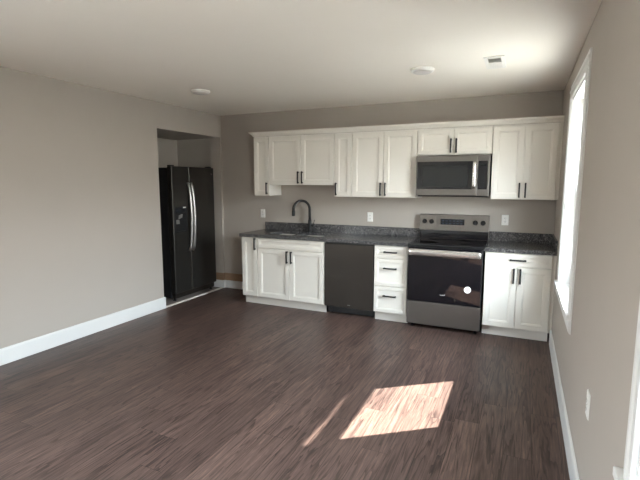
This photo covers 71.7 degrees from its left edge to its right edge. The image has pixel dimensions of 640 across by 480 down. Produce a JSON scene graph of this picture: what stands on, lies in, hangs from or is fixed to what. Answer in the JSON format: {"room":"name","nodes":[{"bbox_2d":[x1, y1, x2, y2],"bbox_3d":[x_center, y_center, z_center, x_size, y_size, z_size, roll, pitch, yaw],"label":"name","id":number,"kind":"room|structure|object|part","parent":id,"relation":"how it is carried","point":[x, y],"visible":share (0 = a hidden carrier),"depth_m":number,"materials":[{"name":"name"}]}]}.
{"room":"kitchen","nodes":[
{"label":"kitchen","id":0,"kind":"room"},
{"bbox_2d":[0,66,224,348],"bbox_3d":[-3.045,-0.084,3.194,0.190,2.566,7.400,3,8,24],"label":"wall","id":1,"kind":"structure","parent":0,"point":[81,239],"depth_m":4.37,"materials":[{"name":"beige paint"}]},
{"bbox_2d":[0,297,165,365],"bbox_3d":[-3.164,1.122,2.841,0.015,0.142,5.947,3,8,24],"label":"baseboard","id":2,"kind":"structure","parent":1,"relation":"attached to","point":[23,349],"depth_m":4.41,"materials":[{"name":"white paint"}]},
{"bbox_2d":[166,287,223,307],"bbox_3d":[-1.701,0.776,6.076,0.041,0.011,1.183,3,8,24],"label":"trim","id":3,"kind":"structure","parent":1,"relation":"attached to","point":[220,287],"depth_m":6.01,"materials":[{"name":"silver metal"}]},
{"bbox_2d":[157,131,209,167],"bbox_3d":[-2.200,-0.361,6.181,0.766,2.357,1.485,3,8,24],"label":"wall","id":4,"kind":"structure","parent":0,"point":[175,149],"depth_m":6.60,"materials":[{"name":"beige paint"}]},
{"bbox_2d":[0,287,569,479],"bbox_3d":[-1.366,1.237,2.766,5.273,0.060,7.320,3,8,24],"label":"floor","id":5,"kind":"structure","parent":0,"point":[218,384],"depth_m":3.17,"materials":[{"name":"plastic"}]},
{"bbox_2d":[158,165,215,300],"bbox_3d":[-2.004,-0.136,6.230,0.796,1.783,0.845,3,8,24],"label":"refrigerator","id":6,"kind":"object","parent":5,"relation":"on","point":[186,193],"visible":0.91,"depth_m":5.92,"materials":[{"name":"black metal"}]},
{"bbox_3d":[-1.856,-0.133,5.868,0.075,1.665,0.314,3,8,24],"label":"freezer door","id":7,"kind":"part","parent":6,"relation":"part of","materials":[{"name":"black metal"}]},
{"bbox_3d":[-1.827,-0.387,5.798,0.004,0.057,0.180,3,8,24],"label":"dispenser panel","id":8,"kind":"part","parent":6,"relation":"part of","materials":[{"name":"black plastic"}]},
{"bbox_3d":[-1.737,-0.307,5.935,0.088,0.929,0.041,3,8,24],"label":"handle","id":9,"kind":"part","parent":6,"relation":"part of","materials":[{"name":"grey metal"}]},
{"bbox_3d":[-1.712,-0.314,5.989,0.088,0.929,0.041,3,8,24],"label":"handle","id":10,"kind":"part","parent":6,"relation":"part of","materials":[{"name":"grey metal"}]},
{"bbox_3d":[-1.679,-0.181,6.252,0.075,1.665,0.525,3,8,24],"label":"fridge door","id":11,"kind":"part","parent":6,"relation":"part of","materials":[{"name":"black metal"}]},
{"bbox_2d":[242,237,260,302],"bbox_3d":[-0.776,0.360,5.936,0.233,0.875,0.660,3,8,24],"label":"base cabinet","id":12,"kind":"object","parent":5,"relation":"on","point":[249,244],"visible":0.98,"depth_m":5.67,"materials":[{"name":"white paint"}]},
{"bbox_2d":[257,234,326,311],"bbox_3d":[-0.250,0.391,5.698,0.920,0.875,0.660,3,8,24],"label":"base cabinet","id":13,"kind":"object","parent":5,"relation":"on","point":[291,273],"visible":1,"depth_m":5.43,"materials":[{"name":"white paint"}]},
{"bbox_3d":[-0.579,0.424,5.535,0.454,0.623,0.020,3,8,24],"label":"door","id":14,"kind":"part","parent":13,"relation":"part of","materials":[{"name":"white paint"}]},
{"bbox_3d":[-0.162,0.449,5.346,0.452,0.623,0.020,3,8,24],"label":"door","id":15,"kind":"part","parent":13,"relation":"part of","materials":[{"name":"white paint"}]},
{"bbox_2d":[239,222,419,246],"bbox_3d":[0.093,-0.093,5.486,2.175,0.140,0.651,3,8,24],"label":"countertop","id":16,"kind":"structure","parent":13,"relation":"on","point":[373,235],"depth_m":5.51,"materials":[{"name":"stone"}]},
{"bbox_2d":[292,199,314,231],"bbox_3d":[-0.224,-0.318,5.797,0.303,0.427,0.090,-2,8,-15],"label":"faucet","id":17,"kind":"object","parent":16,"relation":"on","point":[301,200],"visible":1,"depth_m":5.81,"materials":[{"name":"black metal"}]},
{"bbox_3d":[-0.240,-0.395,5.780,0.264,0.269,0.034,-3,8,-25],"label":"spout","id":18,"kind":"part","parent":17,"relation":"part of","materials":[{"name":"black metal"}]},
{"bbox_2d":[324,242,374,316],"bbox_3d":[0.448,0.437,5.385,0.598,0.866,0.602,3,8,24],"label":"dishwasher","id":19,"kind":"object","parent":5,"relation":"on","point":[349,267],"visible":0.78,"depth_m":5.11,"materials":[{"name":"black metal"}]},
{"bbox_3d":[0.367,0.834,5.259,0.578,0.087,0.012,3,8,24],"label":"kick plate","id":20,"kind":"part","parent":19,"relation":"part of","materials":[{"name":"black plastic"}]},
{"bbox_2d":[374,245,407,322],"bbox_3d":[0.900,0.460,5.177,0.380,0.875,0.660,3,8,24],"label":"base cabinet","id":21,"kind":"object","parent":5,"relation":"on","point":[390,262],"visible":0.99,"depth_m":4.91,"materials":[{"name":"white paint"}]},
{"bbox_3d":[0.780,0.668,4.939,0.371,0.295,0.020,3,8,24],"label":"drawer","id":22,"kind":"part","parent":21,"relation":"part of","materials":[{"name":"white paint"}]},
{"bbox_3d":[0.781,0.362,4.900,0.371,0.304,0.020,3,8,24],"label":"drawer","id":23,"kind":"part","parent":21,"relation":"part of","materials":[{"name":"white paint"}]},
{"bbox_3d":[0.781,0.135,4.871,0.371,0.136,0.020,3,8,24],"label":"drawer","id":24,"kind":"part","parent":21,"relation":"part of","materials":[{"name":"white paint"}]},
{"bbox_2d":[406,214,489,333],"bbox_3d":[1.405,0.339,4.870,0.766,1.196,0.713,3,8,24],"label":"range","id":25,"kind":"object","parent":5,"relation":"on","point":[445,282],"visible":1,"depth_m":4.66,"materials":[{"name":"black glass"}]},
{"bbox_3d":[1.291,0.794,4.679,0.752,0.251,0.033,3,8,24],"label":"storage drawer","id":26,"kind":"part","parent":25,"relation":"part of","materials":[{"name":"silver metal"}]},
{"bbox_3d":[1.271,0.138,4.548,0.731,0.068,0.067,3,8,24],"label":"handle","id":27,"kind":"part","parent":25,"relation":"part of","materials":[{"name":"silver metal"}]},
{"bbox_3d":[1.292,0.370,4.624,0.752,0.591,0.034,3,8,24],"label":"oven door","id":28,"kind":"part","parent":25,"relation":"part of","materials":[{"name":"black glass"}]},
{"bbox_2d":[408,237,487,248],"bbox_3d":[1.410,0.028,4.839,0.758,0.016,0.583,3,8,24],"label":"cooktop","id":29,"kind":"object","parent":25,"relation":"in","point":[422,242],"depth_m":4.73,"materials":[{"name":"black glass"}]},
{"bbox_3d":[1.540,-0.198,5.096,0.766,0.188,0.070,3,8,24],"label":"control panel","id":30,"kind":"part","parent":25,"relation":"part of","materials":[{"name":"silver metal"}]},
{"bbox_2d":[482,252,556,341],"bbox_3d":[2.074,0.531,4.644,0.638,0.875,0.660,3,8,24],"label":"base cabinet","id":31,"kind":"object","parent":5,"relation":"on","point":[518,289],"visible":0.99,"depth_m":4.38,"materials":[{"name":"white paint"}]},
{"bbox_3d":[1.804,0.568,4.455,0.298,0.621,0.020,3,8,24],"label":"door","id":32,"kind":"part","parent":31,"relation":"part of","materials":[{"name":"white paint"}]},
{"bbox_3d":[1.932,0.202,4.320,0.152,0.016,0.032,3,8,24],"label":"handle","id":33,"kind":"part","parent":31,"relation":"part of","materials":[{"name":"black metal"}]},
{"bbox_3d":[1.942,0.199,4.344,0.601,0.123,0.020,3,8,24],"label":"drawer","id":34,"kind":"part","parent":31,"relation":"part of","materials":[{"name":"white paint"}]},
{"bbox_2d":[484,231,557,255],"bbox_3d":[2.075,0.025,4.588,0.645,0.140,0.651,3,8,24],"label":"countertop","id":35,"kind":"structure","parent":31,"relation":"on","point":[504,242],"depth_m":4.67,"materials":[{"name":"stone"}]},
{"bbox_3d":[2.080,0.585,4.330,0.298,0.621,0.020,3,8,24],"label":"door","id":36,"kind":"part","parent":31,"relation":"part of","materials":[{"name":"white paint"}]},
{"bbox_2d":[0,0,601,115],"bbox_3d":[-0.952,-1.305,2.184,4.716,0.120,7.600,3,8,24],"label":"ceiling","id":37,"kind":"structure","parent":0,"point":[252,56],"depth_m":3.15,"materials":[{"name":"paint"}]},
{"bbox_2d":[191,89,209,94],"bbox_3d":[-1.246,-1.538,4.618,0.196,0.039,0.196,3,8,24],"label":"recessed light","id":38,"kind":"object","parent":37,"relation":"in","point":[194,91],"visible":1,"depth_m":4.56,"materials":[{"name":"white plastic"}]},
{"bbox_2d":[411,66,434,74],"bbox_3d":[0.863,-1.420,3.728,0.196,0.039,0.196,3,8,24],"label":"recessed light","id":39,"kind":"object","parent":37,"relation":"in","point":[420,70],"visible":1,"depth_m":3.67,"materials":[{"name":"white plastic"}]},
{"bbox_2d":[483,55,505,68],"bbox_3d":[1.390,-1.405,3.509,0.150,0.009,0.370,3,8,24],"label":"ceiling vent","id":40,"kind":"object","parent":37,"relation":"in","point":[493,62],"visible":1,"depth_m":3.49,"materials":[{"name":"white metal"}]},
{"bbox_2d":[221,90,563,273],"bbox_3d":[0.579,-0.396,5.669,4.706,2.566,0.150,3,8,24],"label":"wall","id":41,"kind":"structure","parent":0,"point":[242,208],"depth_m":5.56,"materials":[{"name":"beige paint"}]},
{"bbox_2d":[213,280,242,288],"bbox_3d":[-1.368,0.659,6.591,1.339,0.112,0.047,3,8,24],"label":"baseboard","id":42,"kind":"structure","parent":41,"relation":"attached to","point":[219,283],"depth_m":6.59,"materials":[{"name":"white paint"}]},
{"bbox_2d":[216,272,242,281],"bbox_3d":[-1.180,0.559,6.496,0.929,0.110,0.040,3,8,24],"label":"trim","id":43,"kind":"structure","parent":41,"relation":"attached to","point":[219,276],"depth_m":6.58,"materials":[{"name":"brown wood"}]},
{"bbox_2d":[261,209,264,217],"bbox_3d":[-0.804,-0.375,6.220,0.072,0.117,0.009,3,8,24],"label":"wall outlet","id":44,"kind":"object","parent":41,"relation":"attached to","point":[262,210],"visible":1,"depth_m":6.21,"materials":[{"name":"white plastic"}]},
{"bbox_2d":[254,136,280,195],"bbox_3d":[-0.706,-0.977,5.904,0.228,0.759,0.358,3,8,24],"label":"upper cabinet","id":45,"kind":"object","parent":41,"relation":"attached to","point":[261,144],"visible":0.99,"depth_m":5.78,"materials":[{"name":"white paint"}]},
{"bbox_3d":[-0.762,-0.957,5.781,0.220,0.740,0.020,3,8,24],"label":"door","id":46,"kind":"part","parent":45,"relation":"part of","materials":[{"name":"white paint"}]},
{"bbox_2d":[248,115,564,136],"bbox_3d":[0.788,-1.291,5.169,3.608,0.056,0.370,3,8,24],"label":"crown molding","id":47,"kind":"structure","parent":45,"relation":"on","point":[544,119],"depth_m":4.86,"materials":[{"name":"white paint"}]},
{"bbox_2d":[269,133,334,184],"bbox_3d":[-0.185,-1.015,5.659,0.914,0.620,0.358,3,8,24],"label":"upper cabinet","id":48,"kind":"object","parent":41,"relation":"attached to","point":[309,159],"visible":1,"depth_m":5.52,"materials":[{"name":"white paint"}]},
{"bbox_3d":[-0.449,-1.008,5.630,0.450,0.601,0.020,3,8,24],"label":"door","id":49,"kind":"part","parent":48,"relation":"part of","materials":[{"name":"white paint"}]},
{"bbox_3d":[-0.034,-0.983,5.442,0.450,0.601,0.020,3,8,24],"label":"door","id":50,"kind":"part","parent":48,"relation":"part of","materials":[{"name":"white paint"}]},
{"bbox_2d":[265,222,419,236],"bbox_3d":[0.224,-0.139,5.769,2.175,0.122,0.021,3,8,24],"label":"backsplash","id":51,"kind":"structure","parent":41,"relation":"attached to","point":[376,230],"depth_m":5.70,"materials":[{"name":"stone"}]},
{"bbox_2d":[334,132,352,196],"bbox_3d":[0.336,-0.914,5.432,0.227,0.759,0.358,3,8,24],"label":"upper cabinet","id":52,"kind":"object","parent":41,"relation":"attached to","point":[342,173],"visible":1,"depth_m":5.30,"materials":[{"name":"white paint"}]},
{"bbox_2d":[367,212,372,221],"bbox_3d":[0.631,-0.289,5.570,0.072,0.117,0.009,3,8,24],"label":"wall outlet","id":53,"kind":"object","parent":41,"relation":"attached to","point":[369,214],"visible":1,"depth_m":5.57,"materials":[{"name":"white plastic"}]},
{"bbox_2d":[352,129,421,197],"bbox_3d":[0.791,-0.887,5.226,0.770,0.759,0.358,3,8,24],"label":"upper cabinet","id":54,"kind":"object","parent":41,"relation":"attached to","point":[383,162],"visible":0.99,"depth_m":5.09,"materials":[{"name":"white paint"}]},
{"bbox_3d":[0.559,-0.878,5.182,0.378,0.740,0.020,3,8,24],"label":"door","id":55,"kind":"part","parent":54,"relation":"part of","materials":[{"name":"white paint"}]},
{"bbox_3d":[0.909,-0.857,5.024,0.378,0.740,0.020,3,8,24],"label":"door","id":56,"kind":"part","parent":54,"relation":"part of","materials":[{"name":"white paint"}]},
{"bbox_2d":[418,126,493,155],"bbox_3d":[1.497,-1.078,4.876,0.777,0.289,0.358,3,8,24],"label":"upper cabinet","id":57,"kind":"object","parent":41,"relation":"attached to","point":[476,140],"visible":0.99,"depth_m":4.73,"materials":[{"name":"white paint"}]},
{"bbox_3d":[1.263,-1.069,4.833,0.382,0.270,0.020,3,8,24],"label":"door","id":58,"kind":"part","parent":57,"relation":"part of","materials":[{"name":"white paint"}]},
{"bbox_2d":[416,154,491,196],"bbox_3d":[1.478,-0.702,4.884,0.760,0.440,0.443,3,8,24],"label":"microwave","id":59,"kind":"object","parent":57,"relation":"attached to","point":[445,175],"visible":0.99,"depth_m":4.71,"materials":[{"name":"silver metal"}]},
{"bbox_3d":[1.605,-0.675,4.607,0.036,0.276,0.043,3,8,24],"label":"handle","id":60,"kind":"part","parent":59,"relation":"part of","materials":[{"name":"silver metal"}]},
{"bbox_3d":[1.704,-0.672,4.606,0.117,0.426,0.036,3,8,24],"label":"control panel","id":61,"kind":"part","parent":59,"relation":"part of","materials":[{"name":"silver metal"}]},
{"bbox_3d":[1.616,-1.048,4.673,0.382,0.270,0.020,3,8,24],"label":"door","id":62,"kind":"part","parent":57,"relation":"part of","materials":[{"name":"white paint"}]},
{"bbox_2d":[501,215,508,224],"bbox_3d":[2.058,-0.221,4.921,0.072,0.117,0.009,3,8,24],"label":"wall outlet","id":63,"kind":"object","parent":41,"relation":"attached to","point":[505,218],"visible":1,"depth_m":4.92,"materials":[{"name":"white plastic"}]},
{"bbox_2d":[489,231,551,243],"bbox_3d":[2.206,-0.020,4.871,0.645,0.122,0.021,3,8,24],"label":"backsplash","id":64,"kind":"structure","parent":41,"relation":"attached to","point":[493,236],"depth_m":4.86,"materials":[{"name":"stone"}]},
{"bbox_2d":[490,122,563,199],"bbox_3d":[2.141,-0.806,4.614,0.637,0.759,0.358,3,8,24],"label":"upper cabinet","id":65,"kind":"object","parent":41,"relation":"attached to","point":[526,158],"visible":1,"depth_m":4.48,"materials":[{"name":"white paint"}]},
{"bbox_3d":[1.933,-0.796,4.559,0.298,0.740,0.020,3,8,24],"label":"door","id":66,"kind":"part","parent":65,"relation":"part of","materials":[{"name":"white paint"}]},
{"bbox_3d":[2.209,-0.779,4.434,0.297,0.740,0.020,3,8,24],"label":"door","id":67,"kind":"part","parent":65,"relation":"part of","materials":[{"name":"white paint"}]},
{"bbox_2d":[549,0,639,479],"bbox_3d":[1.058,0.162,1.334,0.200,2.566,7.400,3,8,24],"label":"wall","id":68,"kind":"structure","parent":0,"point":[597,356],"depth_m":1.83,"materials":[{"name":"beige paint"}]},
{"bbox_2d":[549,330,579,479],"bbox_3d":[0.876,1.321,1.347,0.015,0.142,6.565,3,8,24],"label":"baseboard","id":69,"kind":"structure","parent":68,"relation":"attached to","point":[569,449],"depth_m":2.76,"materials":[{"name":"white paint"}]},
{"bbox_2d":[554,47,592,334],"bbox_3d":[1.925,-0.324,3.187,0.264,1.740,1.185,3,8,24],"label":"window","id":70,"kind":"structure","parent":68,"relation":"in","point":[579,93],"depth_m":3.56,"materials":[{"name":"white glass"}]},
{"bbox_2d":[585,389,590,420],"bbox_3d":[1.211,0.745,2.003,0.009,0.117,0.072,3,8,24],"label":"wall outlet","id":71,"kind":"object","parent":68,"relation":"attached to","point":[588,397],"visible":1,"depth_m":1.98,"materials":[{"name":"white plastic"}]},
{"bbox_2d":[613,301,639,479],"bbox_3d":[0.744,0.003,0.625,0.264,1.740,1.205,3,8,24],"label":"window","id":72,"kind":"structure","parent":68,"relation":"in","point":[631,469],"depth_m":1.21,"materials":[{"name":"white paint"}]}
]}

